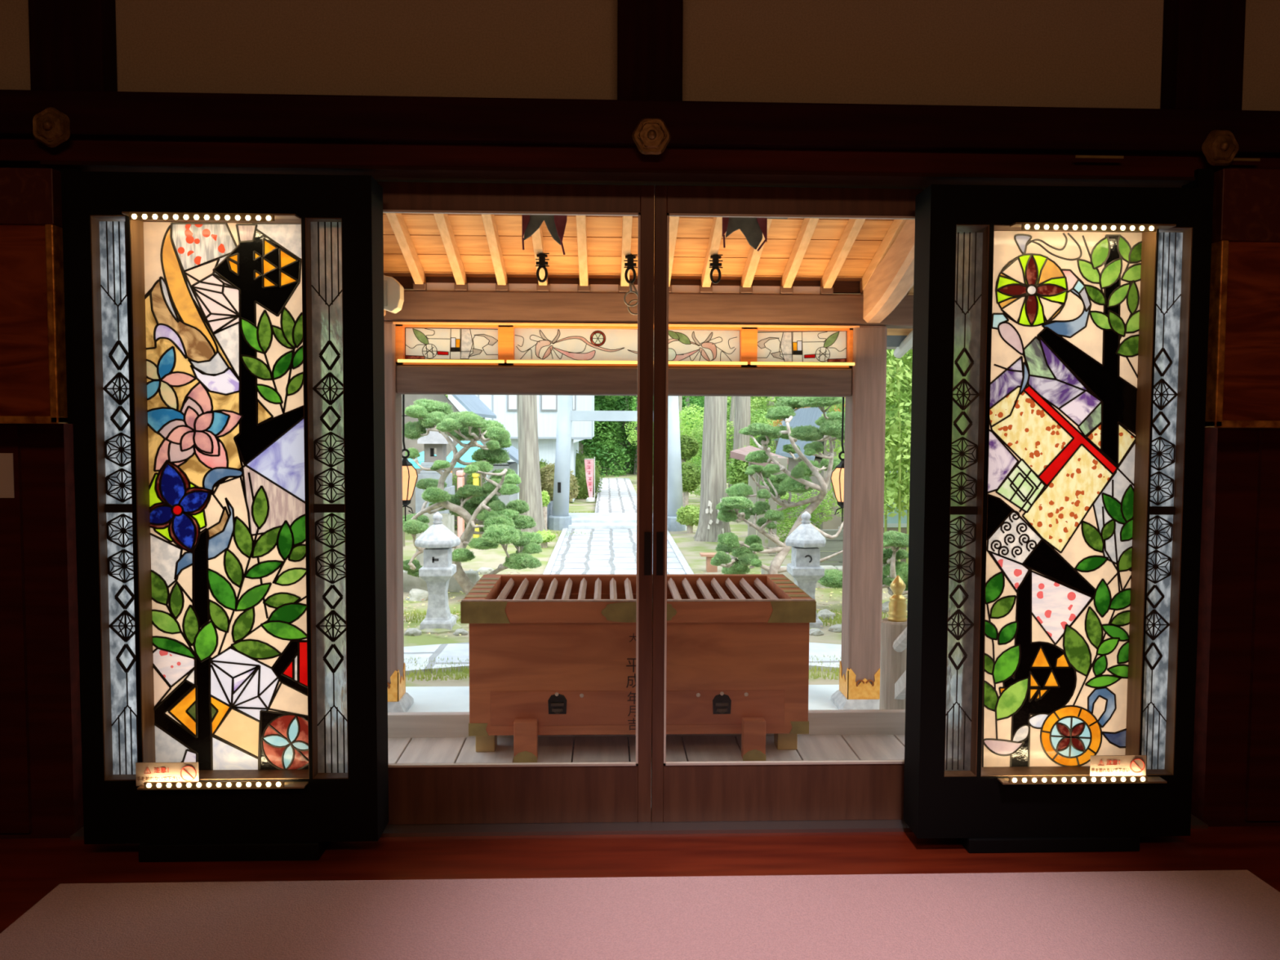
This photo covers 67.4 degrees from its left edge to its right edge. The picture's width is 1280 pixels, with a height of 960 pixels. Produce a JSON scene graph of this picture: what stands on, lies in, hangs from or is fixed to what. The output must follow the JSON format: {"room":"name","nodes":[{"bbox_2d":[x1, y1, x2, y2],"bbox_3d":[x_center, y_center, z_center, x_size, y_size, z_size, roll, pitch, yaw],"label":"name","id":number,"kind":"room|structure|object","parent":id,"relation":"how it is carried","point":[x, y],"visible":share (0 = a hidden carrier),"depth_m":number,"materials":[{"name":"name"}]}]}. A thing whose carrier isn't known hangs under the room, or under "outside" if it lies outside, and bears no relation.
{"room":"house of worship","nodes":[
{"label":"house of worship","id":0,"kind":"room"},
{"bbox_2d":[405,684,839,711],"bbox_3d":[-0.048,1.800,5.490,9.000,0.120,4.250,0,3,-2],"label":"paving","id":1,"kind":"object","parent":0,"point":[426,699],"depth_m":7.24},
{"bbox_2d":[383,321,413,712],"bbox_3d":[-1.834,0.282,6.861,0.344,2.790,0.344,0,3,-2],"label":"pillar","id":2,"kind":"structure","parent":1,"relation":"on","point":[399,700],"depth_m":6.78,"materials":[{"name":"brown wood"}]},
{"bbox_2d":[395,365,852,396],"bbox_3d":[-0.102,-0.704,6.863,3.224,0.197,0.180,0,3,-2],"label":"beam","id":3,"kind":"structure","parent":2,"relation":"attached to","point":[410,380],"depth_m":6.77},
{"bbox_2d":[392,321,859,368],"bbox_3d":[-0.086,-0.953,6.819,3.274,0.295,0.181,0,3,-2],"label":"transom","id":4,"kind":"object","parent":3,"relation":"on","point":[417,343],"visible":0.98,"depth_m":6.82,"materials":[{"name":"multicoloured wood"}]},
{"bbox_2d":[383,289,913,328],"bbox_3d":[-0.095,-1.215,6.841,4.376,0.218,0.210,0,3,-2],"label":"beam","id":5,"kind":"structure","parent":2,"relation":"attached to","point":[419,305],"depth_m":6.74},
{"bbox_2d":[383,275,404,313],"bbox_3d":[-1.669,-1.251,6.525,0.136,0.243,0.308,0,3,-2],"label":"loudspeaker","id":6,"kind":"object","parent":5,"relation":"attached to","point":[393,291],"visible":0.81,"depth_m":6.38,"materials":[{"name":"beige plastic"}]},
{"bbox_2d":[830,325,887,710],"bbox_3d":[1.624,0.291,6.986,0.356,2.790,0.356,0,3,-2],"label":"pillar","id":7,"kind":"structure","parent":1,"relation":"on","point":[865,409],"depth_m":6.88,"materials":[{"name":"brown wood"}]},
{"bbox_2d":[862,219,915,323],"bbox_3d":[1.717,-1.595,5.050,0.150,1.155,3.470,0,3,-2],"label":"beam","id":8,"kind":"structure","parent":7,"relation":"attached to","point":[893,277],"depth_m":6.20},
{"bbox_2d":[879,575,906,709],"bbox_3d":[1.435,1.151,5.382,0.175,1.242,0.175,0,3,-2],"label":"newel post","id":9,"kind":"object","parent":1,"relation":"on","point":[892,663],"visible":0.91,"depth_m":5.31,"materials":[{"name":"brown"}]},
{"bbox_2d":[892,626,906,699],"bbox_3d":[1.324,0.853,4.582,0.116,0.809,1.512,1,3,10],"label":"stair rail","id":10,"kind":"object","parent":9,"relation":"attached to","point":[900,644],"visible":0.3,"depth_m":4.98,"materials":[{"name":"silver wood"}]},
{"bbox_2d":[0,0,1279,838],"bbox_3d":[0.113,-0.813,3.059,11.337,4.100,0.135,0,3,-2],"label":"wall","id":11,"kind":"structure","parent":0,"point":[1024,53],"depth_m":3.01,"materials":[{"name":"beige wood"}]},
{"bbox_2d":[0,453,14,497],"bbox_3d":[-1.973,-0.014,2.960,0.081,0.138,0.002,0,3,-2],"label":"paper notice","id":12,"kind":"object","parent":11,"relation":"attached to","point":[6,469],"visible":1,"depth_m":2.96,"materials":[{"name":"white"}]},
{"bbox_2d":[0,167,82,423],"bbox_3d":[-2.150,-0.546,2.859,0.971,0.752,0.134,0,3,-2],"label":"wall panel","id":13,"kind":"object","parent":11,"relation":"attached to","point":[36,368],"visible":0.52,"depth_m":2.82,"materials":[{"name":"brown wood"}]},
{"bbox_2d":[32,106,70,147],"bbox_3d":[-1.726,-1.033,2.802,0.108,0.118,0.038,0,3,-2],"label":"nail cover","id":14,"kind":"object","parent":11,"relation":"attached to","point":[51,126],"visible":1,"depth_m":2.81,"materials":[{"name":"metal"}]},
{"bbox_2d":[27,0,117,91],"bbox_3d":[-1.703,-2.005,2.855,0.214,1.715,0.090,0,3,-2],"label":"trim","id":15,"kind":"structure","parent":11,"relation":"attached to","point":[73,46],"depth_m":2.85,"materials":[{"name":"brown wood"}]},
{"bbox_2d":[377,181,654,824],"bbox_3d":[-0.428,0.092,3.092,0.938,2.059,0.040,0,3,-2],"label":"door","id":16,"kind":"structure","parent":11,"relation":"in","point":[594,792],"depth_m":3.11,"materials":[{"name":"brown wood"}]},
{"bbox_2d":[40,160,1195,189],"bbox_3d":[0.043,-0.944,3.045,3.656,0.010,0.265,0,3,-2],"label":"trim","id":17,"kind":"structure","parent":11,"relation":"attached to","point":[380,173],"depth_m":2.95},
{"bbox_2d":[70,813,1208,839],"bbox_3d":[0.032,1.157,3.177,3.656,0.072,0.185,0,3,-2],"label":"trim","id":18,"kind":"structure","parent":11,"relation":"attached to","point":[868,825],"depth_m":3.10,"materials":[{"name":"brown wood"}]},
{"bbox_2d":[0,89,1279,155],"bbox_3d":[0.050,-1.079,2.945,11.200,0.128,0.130,0,3,-2],"label":"wooden beam","id":19,"kind":"structure","parent":11,"relation":"attached to","point":[91,114],"depth_m":2.88,"materials":[{"name":"brown wood"}]},
{"bbox_2d":[0,137,1279,177],"bbox_3d":[0.049,-0.980,2.965,11.200,0.071,0.100,0,3,-2],"label":"trim","id":20,"kind":"structure","parent":11,"relation":"attached to","point":[15,152],"depth_m":2.91,"materials":[{"name":"red wood"}]},
{"bbox_2d":[617,0,683,101],"bbox_3d":[0.033,-2.000,2.915,0.198,1.715,0.090,0,3,-2],"label":"trim","id":21,"kind":"structure","parent":11,"relation":"attached to","point":[650,33],"depth_m":2.91,"materials":[{"name":"brown wood"}]},
{"bbox_2d":[631,117,671,155],"bbox_3d":[0.035,-1.029,2.863,0.118,0.108,0.038,0,3,-2],"label":"nail cover","id":22,"kind":"object","parent":11,"relation":"attached to","point":[651,135],"visible":1,"depth_m":2.87,"materials":[{"name":"metal"}]},
{"bbox_2d":[651,185,924,822],"bbox_3d":[0.510,0.095,3.125,0.935,2.059,0.040,0,3,-2],"label":"door","id":23,"kind":"structure","parent":11,"relation":"in","point":[816,789],"depth_m":3.13,"materials":[{"name":"brown wood"}]},
{"bbox_2d":[1075,155,1124,159],"bbox_3d":[1.402,-0.986,2.929,0.149,0.008,0.003,0,3,-2],"label":"strip","id":24,"kind":"object","parent":11,"relation":"attached to","point":[1076,156],"visible":1,"depth_m":2.93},
{"bbox_2d":[1160,0,1245,110],"bbox_3d":[1.768,-1.995,2.976,0.212,1.715,0.090,0,3,-2],"label":"trim","id":25,"kind":"structure","parent":11,"relation":"attached to","point":[1202,59],"depth_m":2.97,"materials":[{"name":"brown wood"}]},
{"bbox_2d":[1182,168,1279,427],"bbox_3d":[2.262,-0.560,3.012,1.094,0.795,0.134,0,3,-2],"label":"wall panel","id":26,"kind":"object","parent":11,"relation":"attached to","point":[1243,374],"visible":0.56,"depth_m":2.95,"materials":[{"name":"brown wood"}]},
{"bbox_2d":[1201,129,1260,165],"bbox_3d":[1.811,-1.015,2.925,0.186,0.108,0.038,0,3,-2],"label":"nail cover","id":27,"kind":"object","parent":11,"relation":"attached to","point":[1220,147],"depth_m":2.93,"materials":[{"name":"metal"}]},
{"bbox_2d":[0,826,1279,933],"bbox_3d":[0.176,1.409,-0.875,11.200,0.120,7.970,0,3,-2],"label":"floor","id":28,"kind":"structure","parent":0,"point":[30,868],"depth_m":2.90,"materials":[{"name":"brown wood"}]},
{"bbox_2d":[66,171,388,862],"bbox_3d":[-1.223,0.124,2.898,0.869,2.032,0.232,0,3,-2],"label":"glass screen","id":29,"kind":"object","parent":28,"relation":"on","point":[227,331],"visible":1,"depth_m":2.88,"materials":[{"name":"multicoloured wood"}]},
{"bbox_2d":[135,762,199,786],"bbox_3d":[-1.404,0.874,2.851,0.183,0.070,0.004,0,3,-2],"label":"card","id":30,"kind":"object","parent":29,"relation":"on","point":[144,771],"visible":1,"depth_m":2.85,"materials":[{"name":"beige"}]},
{"bbox_2d":[121,211,299,222],"bbox_3d":[-1.232,-0.753,2.762,0.487,0.021,0.042,0,3,-2],"label":"lamp","id":31,"kind":"object","parent":29,"relation":"attached to","point":[129,215],"depth_m":2.74,"materials":[{"name":"beige"}]},
{"bbox_2d":[137,780,308,790],"bbox_3d":[-1.236,0.899,2.850,0.485,0.021,0.042,0,3,-2],"label":"lamp","id":32,"kind":"object","parent":29,"relation":"attached to","point":[201,784],"depth_m":2.83,"materials":[{"name":"beige"}]},
{"bbox_2d":[0,870,1279,959],"bbox_3d":[0.202,1.341,-0.844,3.429,0.012,7.239,0,3,-2],"label":"carpet","id":33,"kind":"object","parent":28,"relation":"on","point":[1191,914],"visible":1,"depth_m":2.53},
{"bbox_2d":[902,184,1213,853],"bbox_3d":[1.285,0.133,2.986,0.856,2.028,0.232,0,3,-2],"label":"glass screen","id":34,"kind":"object","parent":28,"relation":"on","point":[1060,333],"visible":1,"depth_m":2.97,"materials":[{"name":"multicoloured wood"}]},
{"bbox_2d":[997,775,1167,784],"bbox_3d":[1.354,0.912,2.941,0.507,0.021,0.042,0,3,-2],"label":"lamp","id":35,"kind":"object","parent":34,"relation":"attached to","point":[1002,780],"depth_m":2.92,"materials":[{"name":"beige"}]},
{"bbox_2d":[1009,222,1176,231],"bbox_3d":[1.345,-0.748,2.852,0.481,0.021,0.042,0,3,-2],"label":"lamp","id":36,"kind":"object","parent":34,"relation":"attached to","point":[1063,226],"depth_m":2.83,"materials":[{"name":"beige"}]},
{"bbox_2d":[1089,755,1146,776],"bbox_3d":[1.470,0.880,2.951,0.174,0.067,0.004,0,3,-2],"label":"card","id":37,"kind":"object","parent":34,"relation":"on","point":[1100,765],"visible":0.99,"depth_m":2.95,"materials":[{"name":"beige"}]},
{"bbox_2d":[387,734,905,763],"bbox_3d":[0.200,1.172,3.765,7.074,0.040,0.976,0,3,-2],"label":"porch deck","id":38,"kind":"object","parent":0,"point":[810,747],"visible":0.2,"depth_m":4.05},
{"bbox_2d":[460,573,816,762],"bbox_3d":[-0.016,0.796,4.262,1.442,0.656,0.768,0,3,-2],"label":"offering box","id":39,"kind":"object","parent":38,"relation":"on","point":[549,654],"visible":0.88,"depth_m":3.94,"materials":[{"name":"brown"}]},
{"bbox_2d":[387,709,905,746],"bbox_3d":[-0.003,1.350,4.259,7.000,0.650,0.045,0,3,-2],"label":"beam","id":40,"kind":"structure","parent":38,"relation":"attached to","point":[844,722],"depth_m":4.25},
{"bbox_2d":[382,213,913,346],"bbox_3d":[0.012,-1.857,5.513,4.700,1.727,4.927,0,3,-2],"label":"porch roof","id":41,"kind":"structure","parent":0,"point":[422,251],"depth_m":6.43,"materials":[{"name":"brown wood"}]},
{"bbox_2d":[402,394,417,520],"bbox_3d":[-1.799,-0.516,7.335,0.196,1.666,0.171,0,3,-2],"label":"hanging lantern","id":42,"kind":"object","parent":41,"relation":"hanging from","point":[410,475],"visible":0.66,"depth_m":7.33,"materials":[{"name":"brown"}]},
{"bbox_2d":[535,252,549,282],"bbox_3d":[-0.638,-1.389,6.278,0.089,0.195,0.040,0,3,-2],"label":"hook","id":43,"kind":"object","parent":41,"relation":"attached to","point":[541,263],"visible":1,"depth_m":6.27,"materials":[{"name":"black metal"}]},
{"bbox_2d":[623,253,637,315],"bbox_3d":[-0.043,-1.287,6.316,0.131,0.395,0.055,0,3,-2],"label":"hook","id":44,"kind":"object","parent":41,"relation":"hanging from","point":[630,264],"visible":0.8,"depth_m":6.30,"materials":[{"name":"black metal"}]},
{"bbox_2d":[709,254,722,284],"bbox_3d":[0.499,-1.388,6.310,0.089,0.196,0.040,0,3,-2],"label":"hook","id":45,"kind":"object","parent":41,"relation":"attached to","point":[715,264],"visible":1,"depth_m":6.30,"materials":[{"name":"black metal"}]},
{"bbox_2d":[830,396,844,522],"bbox_3d":[1.584,-0.504,7.453,0.196,1.672,0.171,0,3,-2],"label":"hanging lantern","id":46,"kind":"object","parent":41,"relation":"hanging from","point":[837,477],"visible":0.54,"depth_m":7.45,"materials":[{"name":"brown"}]},
{"bbox_2d":[886,330,912,358],"bbox_3d":[3.344,-1.365,7.518,2.700,0.703,2.400,0,3,-2],"label":"eaves","id":47,"kind":"object","parent":41,"relation":"attached to","point":[906,344],"visible":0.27,"depth_m":7.92,"materials":[{"name":"grey"}]},
{"bbox_3d":[-0.535,-1.626,3.923,0.102,1.059,0.040,0,3,-2],"label":"bar","id":48,"kind":"object","parent":41,"relation":"attached to","visible":0},
{"bbox_2d":[521,214,567,254],"bbox_3d":[-0.388,-1.419,3.927,0.190,0.986,0.028,0,3,-2],"label":"hanging cloth","id":49,"kind":"object","parent":48,"relation":"hanging from","point":[556,224],"visible":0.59,"depth_m":3.95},
{"bbox_3d":[0.570,-1.620,3.961,0.096,1.064,0.040,0,3,-2],"label":"bar","id":50,"kind":"object","parent":41,"relation":"attached to","visible":0},
{"bbox_2d":[722,217,767,251],"bbox_3d":[0.432,-1.429,3.955,0.192,0.963,0.028,0,3,-2],"label":"hanging cloth","id":51,"kind":"object","parent":50,"relation":"hanging from","point":[753,228],"visible":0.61,"depth_m":3.98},
{"bbox_2d":[403,394,907,686],"bbox_3d":[-2.012,-5.772,62.449,120.000,9.086,119.000,0,3,-2],"label":"ground","id":52,"kind":"structure","parent":0,"point":[691,549],"depth_m":14.20,"materials":[{"name":"soil"}]},
{"bbox_2d":[405,588,428,601],"bbox_3d":[-2.659,1.421,11.555,0.301,0.225,0.295,3,4,44],"label":"rock","id":53,"kind":"object","parent":52,"relation":"on","point":[415,594],"visible":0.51,"depth_m":11.46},
{"bbox_2d":[402,451,436,546],"bbox_3d":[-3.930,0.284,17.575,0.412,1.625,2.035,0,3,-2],"label":"tent","id":54,"kind":"object","parent":52,"relation":"on","point":[420,459],"visible":0.12,"depth_m":16.59,"materials":[{"name":"white fabric"}]},
{"bbox_2d":[415,428,454,566],"bbox_3d":[-2.962,0.268,13.925,0.484,2.055,0.650,0,3,-2],"label":"stone lantern","id":55,"kind":"object","parent":52,"relation":"on","point":[433,439],"visible":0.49,"depth_m":13.66,"materials":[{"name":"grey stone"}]},
{"bbox_2d":[414,511,462,634],"bbox_3d":[-2.056,0.940,9.809,0.482,1.231,0.490,0,3,-2],"label":"stone lantern","id":56,"kind":"object","parent":52,"relation":"on","point":[437,569],"visible":0.98,"depth_m":9.68,"materials":[{"name":"stone"}]},
{"bbox_2d":[403,569,478,592],"bbox_3d":[-3.272,1.285,12.150,2.417,0.310,0.220,0,3,-2],"label":"stone edging","id":57,"kind":"object","parent":52,"relation":"on","point":[410,582],"visible":0.04,"depth_m":12.06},
{"bbox_2d":[401,394,496,527],"bbox_3d":[-4.570,-0.858,21.199,2.333,3.514,4.000,0,3,-2],"label":"building","id":58,"kind":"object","parent":52,"relation":"on","point":[472,403],"visible":0.19,"depth_m":19.53,"materials":[{"name":"blue tile"}]},
{"bbox_2d":[456,470,465,537],"bbox_3d":[-3.200,0.475,17.159,0.125,1.296,0.300,0,3,-2],"label":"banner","id":59,"kind":"object","parent":52,"relation":"on","point":[460,478],"visible":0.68,"depth_m":17.05,"materials":[{"name":"pink"}]},
{"bbox_2d":[446,440,484,537],"bbox_3d":[-3.213,0.164,18.194,0.711,1.806,2.035,0,3,-2],"label":"tent","id":60,"kind":"object","parent":52,"relation":"on","point":[466,457],"visible":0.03,"depth_m":17.39,"materials":[{"name":"fabric"}]},
{"bbox_2d":[401,397,543,595],"bbox_3d":[-2.128,0.237,11.665,1.900,2.514,1.989,0,3,-5],"label":"pine","id":61,"kind":"object","parent":52,"relation":"on","point":[503,524],"visible":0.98,"depth_m":11.53,"materials":[{"name":"green plant"}]},
{"bbox_2d":[452,472,519,528],"bbox_3d":[-3.450,0.344,19.995,1.779,1.292,2.216,1,3,15],"label":"shrub","id":62,"kind":"object","parent":52,"relation":"on","point":[470,476],"visible":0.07,"depth_m":19.41,"materials":[{"name":"green plant"}]},
{"bbox_2d":[487,445,518,506],"bbox_3d":[-2.740,0.143,19.212,0.922,1.743,2.200,0,3,-2],"label":"building","id":63,"kind":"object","parent":52,"relation":"on","point":[513,451],"visible":0.17,"depth_m":18.43,"materials":[{"name":"blue tile"}]},
{"bbox_2d":[447,359,594,502],"bbox_3d":[-3.329,-2.278,28.831,4.646,5.550,5.900,0,3,-2],"label":"building","id":64,"kind":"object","parent":52,"relation":"on","point":[504,406],"visible":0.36,"depth_m":26.44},
{"bbox_2d":[516,395,546,533],"bbox_3d":[-2.006,-3.953,17.335,3.448,10.190,3.114,0,3,2],"label":"cedar tree","id":65,"kind":"object","parent":52,"relation":"on","point":[530,491],"visible":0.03,"depth_m":17.45,"materials":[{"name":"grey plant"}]},
{"bbox_2d":[541,490,550,530],"bbox_3d":[-1.863,0.626,18.668,0.266,0.886,0.267,0,3,-2],"label":"clipped shrub","id":66,"kind":"object","parent":52,"relation":"on","point":[545,497],"visible":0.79,"depth_m":18.61,"materials":[{"name":"green plant"}]},
{"bbox_2d":[537,528,556,547],"bbox_3d":[-1.667,1.011,16.690,0.447,0.329,0.438,0,3,-2],"label":"shrub","id":67,"kind":"object","parent":52,"relation":"on","point":[548,535],"visible":0.57,"depth_m":16.61,"materials":[{"name":"green plant"}]},
{"bbox_2d":[540,462,579,502],"bbox_3d":[-1.822,0.284,20.853,1.003,1.336,0.942,1,3,12],"label":"clipped shrub","id":68,"kind":"object","parent":52,"relation":"on","point":[547,474],"visible":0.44,"depth_m":20.61,"materials":[{"name":"green plant"}]},
{"bbox_2d":[584,457,595,502],"bbox_3d":[-1.399,-0.021,27.143,0.267,1.260,0.253,-3,4,-44],"label":"banner flag","id":69,"kind":"object","parent":52,"relation":"on","point":[588,464],"visible":1,"depth_m":27.14,"materials":[{"name":"pink fabric"}]},
{"bbox_2d":[575,448,604,499],"bbox_3d":[-2.086,-0.038,29.031,2.018,1.819,2.000,0,3,-10],"label":"clipped shrub","id":70,"kind":"object","parent":52,"relation":"on","point":[580,474],"visible":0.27,"depth_m":28.48,"materials":[{"name":"green plant"}]},
{"bbox_2d":[568,512,636,522],"bbox_3d":[-0.433,0.912,20.911,2.500,0.250,1.650,0,3,-2],"label":"stone landing","id":71,"kind":"object","parent":52,"relation":"on","point":[575,517],"visible":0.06,"depth_m":20.62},
{"bbox_2d":[578,395,631,476],"bbox_3d":[-2.957,-3.457,42.922,5.328,7.559,4.813,-1,3,-15],"label":"broadleaf tree","id":72,"kind":"object","parent":52,"relation":"on","point":[606,442],"visible":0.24,"depth_m":42.66,"materials":[{"name":"green plant"}]},
{"bbox_2d":[595,478,636,512],"bbox_3d":[-0.722,0.459,29.669,1.170,0.220,15.900,0,3,-2],"label":"path","id":73,"kind":"object","parent":52,"relation":"on","point":[615,495],"visible":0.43,"depth_m":27.25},
{"bbox_2d":[547,395,685,531],"bbox_3d":[-0.442,-0.735,19.595,3.906,3.539,0.486,0,3,-2],"label":"torii gate","id":74,"kind":"object","parent":52,"relation":"on","point":[560,518],"visible":0.46,"depth_m":19.49,"materials":[{"name":"blue paint"}]},
{"bbox_2d":[550,528,685,574],"bbox_3d":[-0.339,1.322,14.448,1.900,0.120,10.200,0,3,-2],"label":"stone path","id":75,"kind":"object","parent":52,"relation":"on","point":[600,551],"visible":0.31,"depth_m":15.58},
{"bbox_2d":[542,528,693,574],"bbox_3d":[-0.334,1.314,14.448,2.110,0.135,10.200,0,3,-2],"label":"kerb","id":76,"kind":"object","parent":52,"relation":"on","point":[681,558],"visible":0.25,"depth_m":15.42,"materials":[{"name":"stone"}]},
{"bbox_2d":[404,642,841,675],"bbox_3d":[-0.025,1.698,7.137,11.558,0.110,4.354,0,3,-2],"label":"paving","id":77,"kind":"object","parent":52,"relation":"on","point":[453,651],"visible":0.07,"depth_m":8.52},
{"bbox_2d":[568,522,687,530],"bbox_3d":[-0.395,1.000,19.815,2.700,0.190,0.550,0,3,-2],"label":"stone step","id":78,"kind":"structure","parent":52,"relation":"on","point":[574,525],"depth_m":19.54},
{"bbox_2d":[594,395,693,474],"bbox_3d":[-0.283,-3.504,44.091,5.185,7.003,5.066,-1,3,-24],"label":"broadleaf tree","id":79,"kind":"object","parent":52,"relation":"on","point":[620,399],"visible":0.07,"depth_m":43.83,"materials":[{"name":"green plant"}]},
{"bbox_2d":[594,395,695,472],"bbox_3d":[-0.866,-4.107,45.677,7.880,8.448,7.012,-2,4,-38],"label":"broadleaf tree","id":80,"kind":"object","parent":52,"relation":"on","point":[596,402],"visible":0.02,"depth_m":45.66,"materials":[{"name":"green plant"}]},
{"bbox_2d":[403,504,906,681],"bbox_3d":[-0.221,1.128,16.769,6.727,0.060,18.125,0,3,-2],"label":"grass patches","id":81,"kind":"structure","parent":52,"relation":"on","point":[466,670],"depth_m":8.12},
{"bbox_2d":[403,572,907,636],"bbox_3d":[-0.260,1.418,11.549,8.436,0.028,4.257,0,3,-2],"label":"leaf litter","id":82,"kind":"object","parent":52,"relation":"on","point":[510,572],"visible":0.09,"depth_m":11.23,"materials":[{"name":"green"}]},
{"bbox_2d":[624,395,704,472],"bbox_3d":[1.398,-1.864,35.924,4.025,4.417,2.789,3,4,41],"label":"broadleaf tree","id":83,"kind":"object","parent":52,"relation":"on","point":[682,415],"visible":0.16,"depth_m":34.85,"materials":[{"name":"green plant"}]},
{"bbox_2d":[629,395,730,474],"bbox_3d":[1.998,-2.865,42.227,4.388,6.225,3.963,2,4,30],"label":"broadleaf tree","id":84,"kind":"object","parent":52,"relation":"on","point":[697,402],"visible":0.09,"depth_m":41.78,"materials":[{"name":"green plant"}]},
{"bbox_2d":[675,504,699,533],"bbox_3d":[0.990,0.769,18.955,0.584,0.596,0.572,0,3,-2],"label":"clipped shrub","id":85,"kind":"object","parent":52,"relation":"on","point":[687,515],"visible":0.98,"depth_m":18.82,"materials":[{"name":"green plant"}]},
{"bbox_2d":[680,433,699,496],"bbox_3d":[1.012,-0.117,22.625,0.794,1.977,0.752,0,3,-2],"label":"clipped shrub","id":86,"kind":"object","parent":52,"relation":"on","point":[689,445],"visible":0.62,"depth_m":22.38,"materials":[{"name":"green plant"}]},
{"bbox_2d":[681,460,701,506],"bbox_3d":[1.027,0.242,21.654,0.770,1.361,0.777,0,3,1],"label":"clipped shrub","id":87,"kind":"object","parent":52,"relation":"on","point":[691,474],"visible":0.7,"depth_m":21.42,"materials":[{"name":"green plant"}]},
{"bbox_2d":[699,552,717,572],"bbox_3d":[1.006,1.200,13.839,0.274,0.280,0.240,0,3,-2],"label":"post box","id":88,"kind":"object","parent":52,"relation":"on","point":[709,568],"visible":0.64,"depth_m":13.76,"materials":[{"name":"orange wood"}]},
{"bbox_2d":[693,395,730,542],"bbox_3d":[1.577,-3.942,17.460,3.448,10.190,3.114,0,3,2],"label":"cedar tree","id":89,"kind":"object","parent":52,"relation":"on","point":[713,464],"visible":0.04,"depth_m":17.54,"materials":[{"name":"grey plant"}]},
{"bbox_2d":[688,396,778,499],"bbox_3d":[2.604,-0.939,27.284,2.821,3.471,2.265,1,3,13],"label":"broadleaf tree","id":90,"kind":"object","parent":52,"relation":"on","point":[730,430],"visible":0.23,"depth_m":27.05,"materials":[{"name":"green plant"}]},
{"bbox_2d":[730,396,750,485],"bbox_3d":[2.675,-4.280,23.893,3.448,10.190,3.114,0,3,2],"label":"cedar tree","id":91,"kind":"object","parent":52,"relation":"on","point":[742,404],"visible":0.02,"depth_m":23.96,"materials":[{"name":"grey plant"}]},
{"bbox_2d":[726,445,757,497],"bbox_3d":[2.420,0.051,21.973,0.860,1.722,0.843,3,4,39],"label":"clipped shrub","id":92,"kind":"object","parent":52,"relation":"on","point":[737,468],"visible":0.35,"depth_m":21.72,"materials":[{"name":"green plant"}]},
{"bbox_2d":[729,445,788,554],"bbox_3d":[2.111,0.316,16.214,0.862,1.764,1.751,1,3,17],"label":"shelter","id":93,"kind":"object","parent":52,"relation":"on","point":[740,454],"visible":0.33,"depth_m":15.66,"materials":[{"name":"beige"}]},
{"bbox_2d":[725,395,792,483],"bbox_3d":[4.360,-1.844,31.337,4.103,5.048,3.294,3,4,43],"label":"broadleaf tree","id":94,"kind":"object","parent":52,"relation":"on","point":[769,402],"visible":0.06,"depth_m":30.84,"materials":[{"name":"green plant"}]},
{"bbox_2d":[710,396,845,573],"bbox_3d":[1.682,0.226,11.427,1.624,2.554,1.866,1,3,7],"label":"pine","id":95,"kind":"object","parent":52,"relation":"on","point":[735,508],"visible":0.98,"depth_m":11.40,"materials":[{"name":"green plant"}]},
{"bbox_2d":[764,488,835,542],"bbox_3d":[2.824,0.620,17.423,1.449,1.075,1.806,1,3,15],"label":"shrub","id":96,"kind":"object","parent":52,"relation":"on","point":[789,521],"visible":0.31,"depth_m":17.04,"materials":[{"name":"green plant"}]},
{"bbox_2d":[785,511,826,629],"bbox_3d":[1.746,0.961,10.092,0.489,1.266,0.497,0,3,-2],"label":"stone lantern","id":97,"kind":"object","parent":52,"relation":"on","point":[805,568],"visible":0.78,"depth_m":9.96,"materials":[{"name":"stone"}]},
{"bbox_2d":[775,406,844,529],"bbox_3d":[3.715,-0.217,19.517,1.238,2.491,4.000,0,3,-2],"label":"building","id":98,"kind":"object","parent":52,"relation":"on","point":[807,415],"visible":0.11,"depth_m":18.60,"materials":[{"name":"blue tile"}]},
{"bbox_2d":[760,565,890,588],"bbox_3d":[2.916,1.290,12.665,2.620,0.304,0.220,0,3,-2],"label":"stone edging","id":99,"kind":"object","parent":52,"relation":"on","point":[786,574],"visible":0.1,"depth_m":12.54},
{"bbox_2d":[817,608,835,620],"bbox_3d":[2.027,1.502,10.488,0.232,0.179,0.164,0,3,-2],"label":"rock","id":100,"kind":"object","parent":52,"relation":"on","point":[824,613],"visible":0.62,"depth_m":10.46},
{"bbox_2d":[817,526,843,566],"bbox_3d":[2.853,1.070,13.704,1.088,0.805,0.120,0,3,-2],"label":"fence","id":101,"kind":"object","parent":52,"relation":"on","point":[833,546],"visible":0.08,"depth_m":13.63,"materials":[{"name":"beige"}]},
{"bbox_2d":[817,529,908,599],"bbox_3d":[2.673,1.042,10.942,1.369,1.003,0.816,0,3,2],"label":"pine","id":102,"kind":"object","parent":52,"relation":"on","point":[833,578],"visible":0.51,"depth_m":10.76,"materials":[{"name":"green plant"}]},
{"bbox_2d":[819,349,912,564],"bbox_3d":[3.398,-0.952,12.594,2.803,4.754,1.846,0,3,-2],"label":"clump","id":103,"kind":"object","parent":52,"relation":"on","point":[894,482],"visible":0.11,"depth_m":12.62,"materials":[{"name":"green"}]},
{"bbox_2d":[882,471,906,565],"bbox_3d":[5.776,0.692,14.326,4.518,1.611,0.800,0,3,-2],"label":"wall","id":104,"kind":"structure","parent":52,"relation":"on","point":[892,522],"depth_m":14.17,"materials":[{"name":"white"}]},
{"bbox_2d":[885,363,908,471],"bbox_3d":[5.887,-1.177,18.317,3.294,5.048,4.103,0,3,-13],"label":"broadleaf tree","id":105,"kind":"object","parent":52,"relation":"on","point":[895,368],"visible":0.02,"depth_m":18.37,"materials":[{"name":"green plant"}]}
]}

